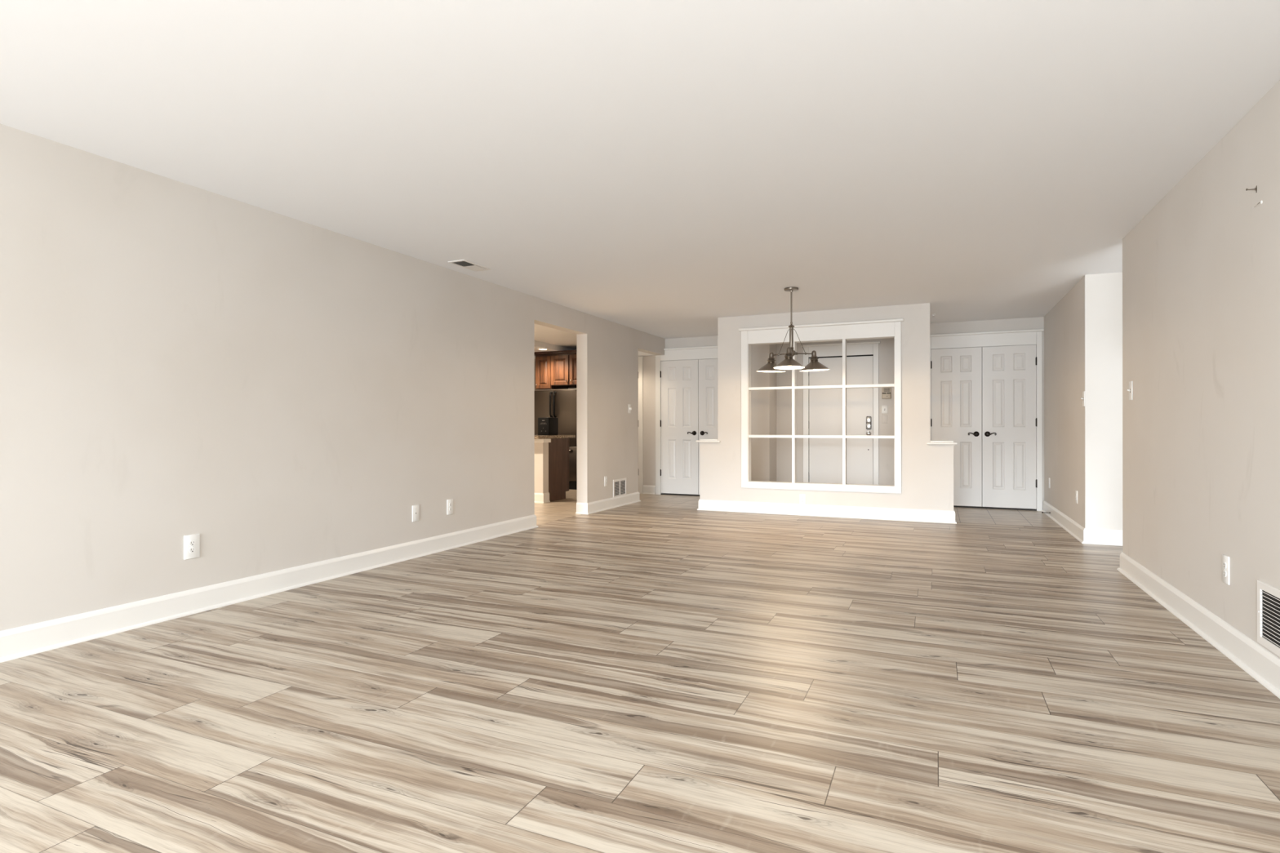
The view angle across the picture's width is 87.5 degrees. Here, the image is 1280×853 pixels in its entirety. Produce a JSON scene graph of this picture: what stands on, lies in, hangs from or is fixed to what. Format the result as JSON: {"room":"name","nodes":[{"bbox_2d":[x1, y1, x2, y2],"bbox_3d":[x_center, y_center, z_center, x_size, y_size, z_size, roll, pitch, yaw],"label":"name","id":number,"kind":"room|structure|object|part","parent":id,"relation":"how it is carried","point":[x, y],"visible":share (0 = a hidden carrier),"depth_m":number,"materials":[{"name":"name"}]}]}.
{"room":"empty living room","nodes":[
{"label":"empty living room","id":0,"kind":"room"},
{"bbox_2d":[0,123,665,631],"bbox_3d":[-3.186,-0.156,2.580,0.145,2.440,17.335,0,0,24],"label":"wall","id":1,"kind":"structure","parent":0,"point":[178,359],"depth_m":4.01,"materials":[{"name":"beige paint"}]},
{"bbox_2d":[183,533,199,559],"bbox_3d":[-2.554,0.685,3.814,0.009,0.136,0.088,0,0,24],"label":"outlet","id":2,"kind":"object","parent":1,"relation":"attached to","point":[191,542],"visible":1,"depth_m":3.81,"materials":[{"name":"white plastic"}]},
{"bbox_2d":[189,546,195,552],"bbox_3d":[-2.551,0.704,3.813,0.004,0.029,0.035,0,0,24],"label":"receptacle","id":3,"kind":"object","parent":2,"relation":"attached to","point":[192,549],"depth_m":3.81,"materials":[{"name":"grey plastic"}]},
{"bbox_2d":[189,540,195,546],"bbox_3d":[-2.551,0.665,3.813,0.004,0.029,0.035,0,0,24],"label":"receptacle","id":4,"kind":"object","parent":2,"relation":"attached to","point":[192,543],"depth_m":3.81,"materials":[{"name":"white plastic"}]},
{"bbox_2d":[0,514,538,662],"bbox_3d":[-3.877,0.996,0.980,0.175,0.136,13.430,0,0,24],"label":"baseboard","id":5,"kind":"structure","parent":1,"relation":"attached to","point":[42,637],"depth_m":3.93,"materials":[{"name":"white paint"}]},
{"bbox_2d":[412,504,419,521],"bbox_3d":[-1.828,0.707,5.453,0.008,0.132,0.078,0,0,24],"label":"cable plate","id":6,"kind":"object","parent":1,"relation":"attached to","point":[415,508],"visible":1,"depth_m":5.45,"materials":[{"name":"white plastic"}]},
{"bbox_2d":[447,498,453,515],"bbox_3d":[-1.656,0.701,5.839,0.009,0.132,0.078,0,0,24],"label":"outlet","id":7,"kind":"object","parent":1,"relation":"attached to","point":[450,502],"visible":1,"depth_m":5.83,"materials":[{"name":"white plastic"}]},
{"bbox_2d":[604,475,607,486],"bbox_3d":[-0.438,0.702,8.586,0.009,0.128,0.078,0,0,24],"label":"outlet","id":8,"kind":"object","parent":1,"relation":"attached to","point":[605,477],"visible":1,"depth_m":8.58,"materials":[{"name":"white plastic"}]},
{"bbox_2d":[575,492,640,514],"bbox_3d":[-0.386,0.998,8.856,0.175,0.136,1.580,0,0,24],"label":"baseboard","id":9,"kind":"structure","parent":1,"relation":"attached to","point":[593,507],"depth_m":8.59,"materials":[{"name":"white paint"}]},
{"bbox_2d":[613,477,626,497],"bbox_3d":[-0.267,0.823,8.970,0.010,0.245,0.400,0,0,24],"label":"air vent","id":10,"kind":"object","parent":1,"relation":"in","point":[620,486],"visible":1,"depth_m":8.96,"materials":[{"name":"white metal"}]},
{"bbox_2d":[628,404,631,413],"bbox_3d":[-0.131,-0.246,9.249,0.035,0.124,0.076,0,0,24],"label":"light switch","id":11,"kind":"object","parent":1,"relation":"attached to","point":[629,405],"visible":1,"depth_m":9.24,"materials":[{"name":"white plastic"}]},
{"bbox_2d":[534,442,548,493],"bbox_3d":[-2.183,0.637,9.781,1.880,0.862,0.145,0,0,24],"label":"wall","id":12,"kind":"structure","parent":0,"point":[541,449],"depth_m":9.37,"materials":[{"name":"beige paint"}]},
{"bbox_2d":[534,492,550,503],"bbox_3d":[-2.175,1.000,9.761,1.910,0.136,0.175,0,0,24],"label":"baseboard","id":13,"kind":"structure","parent":12,"relation":"attached to","point":[543,498],"depth_m":9.35,"materials":[{"name":"white paint"}]},
{"bbox_2d":[534,438,551,442],"bbox_3d":[-2.172,0.200,9.776,1.905,0.053,0.195,0,0,24],"label":"trim","id":14,"kind":"structure","parent":12,"relation":"attached to","point":[544,440],"depth_m":9.35,"materials":[{"name":"white paint"}]},
{"bbox_2d":[534,340,576,359],"bbox_3d":[-2.774,-1.326,9.860,1.340,0.090,5.820,0,0,24],"label":"soffit","id":15,"kind":"structure","parent":0,"point":[538,344],"depth_m":11.17,"materials":[{"name":"white paint"}]},
{"bbox_2d":[535,354,568,389],"bbox_3d":[-1.561,-0.943,11.787,0.315,0.595,0.635,0,0,24],"label":"upper cabinet","id":16,"kind":"object","parent":15,"relation":"attached to","point":[543,362],"visible":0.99,"depth_m":11.53,"materials":[{"name":"brown wood"}]},
{"bbox_3d":[-1.672,-0.932,11.536,0.295,0.548,0.020,0,0,24],"label":"door","id":17,"kind":"part","parent":16,"relation":"part of","materials":[{"name":"brown wood"}]},
{"bbox_2d":[551,353,577,387],"bbox_3d":[-1.254,-0.969,11.628,0.365,0.545,0.635,0,0,24],"label":"upper cabinet","id":18,"kind":"object","parent":15,"relation":"attached to","point":[560,362],"visible":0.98,"depth_m":11.37,"materials":[{"name":"brown wood"}]},
{"bbox_2d":[534,350,576,355],"bbox_3d":[-1.227,-1.261,11.609,1.250,0.039,0.670,0,0,24],"label":"crown molding","id":19,"kind":"structure","parent":18,"relation":"on","point":[562,351],"depth_m":11.35,"materials":[{"name":"brown wood"}]},
{"bbox_3d":[-1.365,-0.957,11.378,0.345,0.498,0.020,0,0,24],"label":"door","id":20,"kind":"part","parent":18,"relation":"part of","materials":[{"name":"brown wood"}]},
{"bbox_2d":[534,359,577,390],"bbox_3d":[-1.978,-0.152,9.518,3.270,2.440,6.000,0,0,24],"label":"wall","id":21,"kind":"structure","parent":0,"point":[535,359],"depth_m":12.64,"materials":[{"name":"beige paint"}]},
{"bbox_2d":[569,352,577,386],"bbox_3d":[-0.897,-0.969,11.427,0.400,0.545,0.635,0,0,24],"label":"upper cabinet","id":22,"kind":"object","parent":21,"relation":"attached to","point":[573,366],"visible":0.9,"depth_m":11.22,"materials":[{"name":"brown wood"}]},
{"bbox_2d":[0,505,1279,852],"bbox_3d":[0.415,1.060,0.133,8.550,0.001,15.820,0,0,24],"label":"floor","id":23,"kind":"structure","parent":0,"point":[625,678],"depth_m":2.50,"materials":[{"name":"laminate"}]},
{"bbox_2d":[0,0,1279,349],"bbox_3d":[-0.521,-1.428,2.036,12.000,0.100,18.500,0,0,24],"label":"ceiling","id":24,"kind":"structure","parent":0,"point":[665,169],"depth_m":3.07,"materials":[{"name":"white paint"}]},
{"bbox_2d":[448,259,491,271],"bbox_3d":[-1.449,-1.370,5.707,0.170,0.010,0.370,0,0,24],"label":"ceiling vent","id":25,"kind":"object","parent":24,"relation":"in","point":[462,263],"visible":1,"depth_m":5.69,"materials":[{"name":"white metal"}]},
{"bbox_2d":[756,286,830,372],"bbox_3d":[1.475,-0.967,6.619,0.724,0.819,0.690,0,0,24],"label":"chandelier","id":26,"kind":"object","parent":24,"relation":"hanging from","point":[788,363],"visible":1,"depth_m":6.65,"materials":[{"name":"grey metal"}]},
{"bbox_2d":[766,351,775,362],"bbox_3d":[1.344,-0.706,6.843,0.092,0.113,0.092,0,0,24],"label":"socket","id":27,"kind":"object","parent":26,"relation":"attached to","point":[771,359],"depth_m":6.82,"materials":[{"name":"brown metal"}]},
{"bbox_3d":[1.341,-0.606,6.846,0.295,0.099,0.295,0,0,24],"label":"lamp shade","id":28,"kind":"part","parent":26,"relation":"part of","materials":[{"name":"grey metal"}]},
{"bbox_2d":[784,346,793,358],"bbox_3d":[1.432,-0.706,6.427,0.092,0.113,0.092,0,0,24],"label":"socket","id":29,"kind":"object","parent":26,"relation":"attached to","point":[788,354],"depth_m":6.41,"materials":[{"name":"brown metal"}]},
{"bbox_3d":[1.431,-0.607,6.423,0.295,0.099,0.295,0,0,24],"label":"lamp shade","id":30,"kind":"part","parent":26,"relation":"part of","materials":[{"name":"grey metal"}]},
{"bbox_3d":[1.507,-1.194,6.661,0.015,0.305,0.015,0,0,24],"label":"stem","id":31,"kind":"part","parent":26,"relation":"part of","materials":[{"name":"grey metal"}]},
{"bbox_3d":[1.644,-0.729,6.690,0.207,0.032,0.032,0,0,-12],"label":"arm","id":32,"kind":"part","parent":26,"relation":"part of","materials":[{"name":"grey metal"}]},
{"bbox_2d":[809,350,818,361],"bbox_3d":[1.748,-0.706,6.712,0.092,0.113,0.092,0,0,24],"label":"socket","id":33,"kind":"object","parent":26,"relation":"attached to","point":[814,357],"depth_m":6.69,"materials":[{"name":"brown metal"}]},
{"bbox_3d":[1.752,-0.607,6.713,0.295,0.099,0.295,0,0,24],"label":"lamp shade","id":34,"kind":"part","parent":26,"relation":"part of","materials":[{"name":"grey metal"}]},
{"bbox_2d":[638,351,655,355],"bbox_3d":[-0.240,-1.175,10.233,0.670,0.115,0.955,0,0,24],"label":"ceiling","id":35,"kind":"structure","parent":0,"point":[640,353],"depth_m":10.41,"materials":[{"name":"white paint"}]},
{"bbox_2d":[643,335,776,485],"bbox_3d":[0.824,-0.153,10.546,2.560,2.440,0.480,0,0,24],"label":"wall","id":36,"kind":"structure","parent":0,"point":[763,402],"depth_m":10.00,"materials":[{"name":"beige paint"}]},
{"bbox_2d":[642,484,655,494],"bbox_3d":[0.146,0.999,10.567,0.210,0.136,0.030,0,0,24],"label":"baseboard","id":37,"kind":"structure","parent":36,"relation":"attached to","point":[646,489],"depth_m":10.57,"materials":[{"name":"white paint"}]},
{"bbox_2d":[655,345,717,496],"bbox_3d":[0.911,-0.078,10.265,1.434,2.288,0.164,0,0,24],"label":"door","id":38,"kind":"structure","parent":36,"relation":"in","point":[686,378],"depth_m":10.35,"materials":[{"name":"white paint"}]},
{"bbox_3d":[0.285,-0.062,10.511,0.083,2.257,0.020,0,0,24],"label":"casing","id":39,"kind":"part","parent":38,"relation":"part of","materials":[{"name":"white paint"}]},
{"bbox_3d":[0.893,-1.206,10.229,1.434,0.031,0.044,0,0,24],"label":"cornice","id":40,"kind":"part","parent":38,"relation":"part of","materials":[{"name":"white paint"}]},
{"bbox_3d":[0.792,0.101,10.259,0.136,0.068,0.058,0,0,24],"label":"handle","id":41,"kind":"part","parent":38,"relation":"part of","materials":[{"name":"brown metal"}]},
{"bbox_2d":[534,489,1062,528],"bbox_3d":[0.507,1.075,8.471,8.660,0.020,6.100,0,0,24],"label":"floor","id":42,"kind":"structure","parent":0,"point":[967,515],"depth_m":8.37,"materials":[{"name":"beige tile"}]},
{"bbox_2d":[534,388,577,489],"bbox_3d":[-1.325,0.216,11.804,0.910,1.705,0.891,0,0,24],"label":"refrigerator","id":43,"kind":"object","parent":42,"relation":"on","point":[562,404],"visible":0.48,"depth_m":11.38,"materials":[{"name":"grey metal"}]},
{"bbox_3d":[-1.675,-0.143,11.582,0.451,0.955,0.060,0,0,24],"label":"door","id":44,"kind":"part","parent":43,"relation":"part of","materials":[{"name":"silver metal"}]},
{"bbox_3d":[-1.525,-0.376,11.447,0.032,0.451,0.075,0,0,24],"label":"door handle","id":45,"kind":"part","parent":43,"relation":"part of","materials":[{"name":"black plastic"}]},
{"bbox_3d":[-1.457,-0.376,11.417,0.032,0.451,0.075,0,0,24],"label":"door handle","id":46,"kind":"part","parent":43,"relation":"part of","materials":[{"name":"black plastic"}]},
{"bbox_3d":[-1.458,-0.630,11.506,0.910,0.013,0.104,0,0,24],"label":"trim","id":47,"kind":"part","parent":43,"relation":"part of","materials":[{"name":"metal"}]},
{"bbox_3d":[-1.255,-0.144,11.396,0.451,0.955,0.060,0,0,24],"label":"door","id":48,"kind":"part","parent":43,"relation":"part of","materials":[{"name":"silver metal"}]},
{"bbox_3d":[-1.460,1.001,11.498,0.900,0.135,0.040,0,0,24],"label":"kick plate","id":49,"kind":"part","parent":43,"relation":"part of","materials":[{"name":"black"}]},
{"bbox_3d":[-1.464,0.634,11.489,0.910,0.580,0.060,0,0,24],"label":"freezer drawer","id":50,"kind":"part","parent":43,"relation":"part of","materials":[{"name":"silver metal"}]},
{"bbox_2d":[548,438,568,501],"bbox_3d":[-2.011,0.620,10.098,1.837,0.897,0.564,0,0,24],"label":"base cabinet","id":51,"kind":"object","parent":42,"relation":"on","point":[558,448],"visible":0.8,"depth_m":9.72,"materials":[{"name":"brown wood"}]},
{"bbox_2d":[534,435,575,439],"bbox_3d":[-2.060,0.151,10.017,1.915,0.041,1.045,0,0,24],"label":"countertop","id":52,"kind":"structure","parent":51,"relation":"on","point":[536,437],"depth_m":9.65,"materials":[{"name":"stone"}]},
{"bbox_2d":[537,417,558,435],"bbox_3d":[-1.376,-0.002,10.004,0.200,0.262,0.264,0,0,24],"label":"coffee maker","id":53,"kind":"object","parent":52,"relation":"on","point":[546,425],"visible":0.98,"depth_m":9.90,"materials":[{"name":"black plastic"}]},
{"bbox_2d":[699,302,953,511],"bbox_3d":[2.132,-0.156,8.011,2.937,2.440,0.125,0,0,24],"label":"wall partition","id":54,"kind":"structure","parent":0,"point":[926,470],"depth_m":7.76,"materials":[{"name":"beige paint"}]},
{"bbox_2d":[696,439,720,442],"bbox_3d":[0.898,0.182,8.557,0.319,0.043,0.215,0,0,24],"label":"ledge","id":55,"kind":"object","parent":54,"relation":"attached to","point":[700,440],"visible":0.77,"depth_m":8.48,"materials":[{"name":"white paint"}]},
{"bbox_2d":[737,318,903,493],"bbox_3d":[2.130,-0.230,7.997,1.914,1.978,0.188,0,0,24],"label":"window","id":56,"kind":"structure","parent":54,"relation":"in","point":[844,331],"depth_m":7.92,"materials":[{"name":"white paint"}]},
{"bbox_3d":[1.299,-0.213,8.302,0.083,1.945,0.018,0,0,24],"label":"casing","id":57,"kind":"part","parent":56,"relation":"part of","materials":[{"name":"white paint"}]},
{"bbox_3d":[2.100,-1.203,7.932,1.914,0.033,0.045,0,0,24],"label":"cornice","id":58,"kind":"part","parent":56,"relation":"part of","materials":[{"name":"white paint"}]},
{"bbox_3d":[2.924,-0.214,7.582,0.066,1.945,0.018,0,0,24],"label":"casing","id":59,"kind":"part","parent":56,"relation":"part of","materials":[{"name":"white paint"}]},
{"bbox_2d":[697,499,956,523],"bbox_3d":[2.127,0.996,7.996,2.997,0.136,0.155,0,0,24],"label":"baseboard","id":60,"kind":"structure","parent":54,"relation":"attached to","point":[803,509],"depth_m":7.87,"materials":[{"name":"white paint"}]},
{"bbox_2d":[926,440,957,444],"bbox_3d":[3.366,0.179,7.463,0.314,0.043,0.215,0,0,24],"label":"ledge","id":61,"kind":"object","parent":54,"relation":"attached to","point":[931,442],"visible":0.96,"depth_m":7.38,"materials":[{"name":"white paint"}]},
{"bbox_2d":[776,337,894,485],"bbox_3d":[2.884,-0.155,9.961,2.400,2.440,0.120,0,0,24],"label":"wall","id":62,"kind":"structure","parent":0,"point":[886,347],"depth_m":10.09,"materials":[{"name":"beige paint"}]},
{"bbox_2d":[800,341,879,484],"bbox_3d":[2.961,-0.082,9.885,1.123,2.293,0.177,0,0,24],"label":"door","id":63,"kind":"structure","parent":62,"relation":"in","point":[822,407],"depth_m":9.86,"materials":[{"name":"white paint"}]},
{"bbox_3d":[2.495,-0.066,10.057,0.078,2.262,0.020,0,0,24],"label":"casing","id":64,"kind":"part","parent":63,"relation":"part of","materials":[{"name":"white paint"}]},
{"bbox_3d":[2.942,-1.213,9.846,1.123,0.031,0.044,0,0,24],"label":"cornice","id":65,"kind":"part","parent":63,"relation":"part of","materials":[{"name":"white paint"}]},
{"bbox_3d":[3.405,-0.067,9.653,0.073,2.262,0.020,0,0,24],"label":"casing","id":66,"kind":"part","parent":63,"relation":"part of","materials":[{"name":"white paint"}]},
{"bbox_2d":[881,404,887,413],"bbox_3d":[3.512,-0.246,9.604,0.080,0.118,0.024,0,0,24],"label":"light switch","id":67,"kind":"object","parent":62,"relation":"attached to","point":[884,408],"visible":1,"depth_m":9.61,"materials":[{"name":"white plastic"}]},
{"bbox_2d":[881,386,891,399],"bbox_3d":[3.533,-0.492,9.588,0.128,0.189,0.036,0,0,24],"label":"intercom","id":68,"kind":"object","parent":62,"relation":"attached to","point":[886,392],"visible":0.91,"depth_m":9.58,"materials":[{"name":"beige plastic"}]},
{"bbox_2d":[930,350,931,383],"bbox_3d":[2.618,-0.155,10.325,6.320,2.440,0.100,0,0,24],"label":"wall","id":69,"kind":"structure","parent":0,"point":[931,350],"depth_m":9.58,"materials":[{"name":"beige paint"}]},
{"bbox_2d":[929,316,1044,510],"bbox_3d":[4.401,-0.157,8.960,1.685,2.440,0.480,0,0,24],"label":"wall","id":70,"kind":"structure","parent":0,"point":[1025,323],"depth_m":8.60,"materials":[{"name":"beige paint"}]},
{"bbox_2d":[929,328,1044,511],"bbox_3d":[4.443,-0.081,8.699,1.393,2.288,0.164,0,0,24],"label":"door","id":71,"kind":"structure","parent":70,"relation":"in","point":[986,400],"depth_m":8.63,"materials":[{"name":"white paint"}]},
{"bbox_3d":[3.845,-0.065,8.933,0.075,2.257,0.020,0,0,24],"label":"casing","id":72,"kind":"part","parent":71,"relation":"part of","materials":[{"name":"white paint"}]},
{"bbox_3d":[4.333,0.098,8.690,0.136,0.068,0.058,0,0,24],"label":"handle","id":73,"kind":"part","parent":71,"relation":"part of","materials":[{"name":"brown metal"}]},
{"bbox_3d":[4.426,-1.210,8.663,1.393,0.031,0.044,0,0,24],"label":"cornice","id":74,"kind":"part","parent":71,"relation":"part of","materials":[{"name":"white paint"}]},
{"bbox_3d":[4.513,0.098,8.610,0.136,0.068,0.058,0,0,24],"label":"handle","id":75,"kind":"part","parent":71,"relation":"part of","materials":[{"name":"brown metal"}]},
{"bbox_3d":[5.022,-0.067,8.412,0.059,2.257,0.020,0,0,24],"label":"casing","id":76,"kind":"part","parent":71,"relation":"part of","materials":[{"name":"white paint"}]},
{"bbox_2d":[1044,271,1122,529],"bbox_3d":[6.259,-0.160,6.797,3.465,2.440,3.100,0,0,24],"label":"wall","id":77,"kind":"structure","parent":0,"point":[1083,331],"depth_m":6.08,"materials":[{"name":"beige paint"}]},
{"bbox_2d":[1075,490,1077,503],"bbox_3d":[4.199,0.677,6.435,0.009,0.122,0.078,0,0,24],"label":"outlet","id":78,"kind":"object","parent":77,"relation":"attached to","point":[1076,491],"visible":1,"depth_m":6.40,"materials":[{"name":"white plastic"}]},
{"bbox_2d":[1041,500,1122,546],"bbox_3d":[6.030,0.992,6.562,3.295,0.136,2.545,0,0,24],"label":"baseboard","id":79,"kind":"structure","parent":77,"relation":"attached to","point":[1084,535],"depth_m":6.07,"materials":[{"name":"white paint"}]},
{"bbox_2d":[1080,391,1084,406],"bbox_3d":[4.054,-0.253,6.128,0.024,0.138,0.085,0,0,24],"label":"light switch","id":80,"kind":"object","parent":77,"relation":"attached to","point":[1083,392],"visible":1,"depth_m":6.11,"materials":[{"name":"white plastic"}]},
{"bbox_3d":[4.062,-0.253,6.124,0.006,0.138,0.085,0,0,24],"label":"plate","id":81,"kind":"part","parent":80,"relation":"part of","materials":[{"name":"white plastic"}]},
{"bbox_2d":[1122,80,1279,657],"bbox_3d":[0.859,-0.161,-1.294,0.120,2.440,13.530,0,0,24],"label":"wall","id":82,"kind":"structure","parent":0,"point":[1201,269],"depth_m":3.33,"materials":[{"name":"beige paint"}]},
{"bbox_2d":[1127,381,1133,399],"bbox_3d":[3.437,-0.251,4.700,0.024,0.132,0.082,0,0,24],"label":"light switch","id":83,"kind":"object","parent":82,"relation":"attached to","point":[1131,383],"visible":1,"depth_m":4.68,"materials":[{"name":"white plastic"}]},
{"bbox_2d":[1116,552,1279,698],"bbox_3d":[0.895,0.991,-1.179,0.150,0.136,13.350,0,0,24],"label":"baseboard","id":84,"kind":"structure","parent":82,"relation":"attached to","point":[1264,666],"depth_m":3.28,"materials":[{"name":"white paint"}]},
{"bbox_2d":[1222,554,1229,585],"bbox_3d":[2.762,0.674,3.156,0.009,0.132,0.078,0,0,24],"label":"outlet","id":85,"kind":"object","parent":82,"relation":"attached to","point":[1225,559],"visible":1,"depth_m":3.15,"materials":[{"name":"white plastic"}]},
{"bbox_2d":[1222,569,1226,577],"bbox_3d":[2.760,0.694,3.157,0.004,0.029,0.035,0,0,24],"label":"receptacle","id":86,"kind":"object","parent":85,"relation":"attached to","point":[1224,571],"depth_m":3.16,"materials":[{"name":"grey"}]},
{"bbox_2d":[1245,185,1257,192],"bbox_3d":[2.614,-1.013,2.860,0.037,0.030,0.012,0,0,19],"label":"wall hook","id":87,"kind":"object","parent":82,"relation":"attached to","point":[1255,188],"visible":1,"depth_m":2.86,"materials":[{"name":"grey metal"}]},
{"bbox_2d":[1257,580,1279,657],"bbox_3d":[2.525,0.782,2.622,0.010,0.262,0.470,0,0,24],"label":"air vent","id":88,"kind":"object","parent":82,"relation":"in","point":[1268,596],"visible":1,"depth_m":2.74,"materials":[{"name":"white metal"}]},
{"bbox_3d":[-0.164,-0.153,10.525,0.770,2.440,1.790,0,0,24],"label":"wall","id":89,"kind":"structure","parent":0,"visible":0},
{"bbox_2d":[638,355,643,493],"bbox_3d":[-0.146,-0.024,10.713,0.449,2.183,0.059,0,0,24],"label":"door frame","id":90,"kind":"structure","parent":89,"relation":"in","point":[640,357],"depth_m":10.62,"materials":[{"name":"white paint"}]}
]}

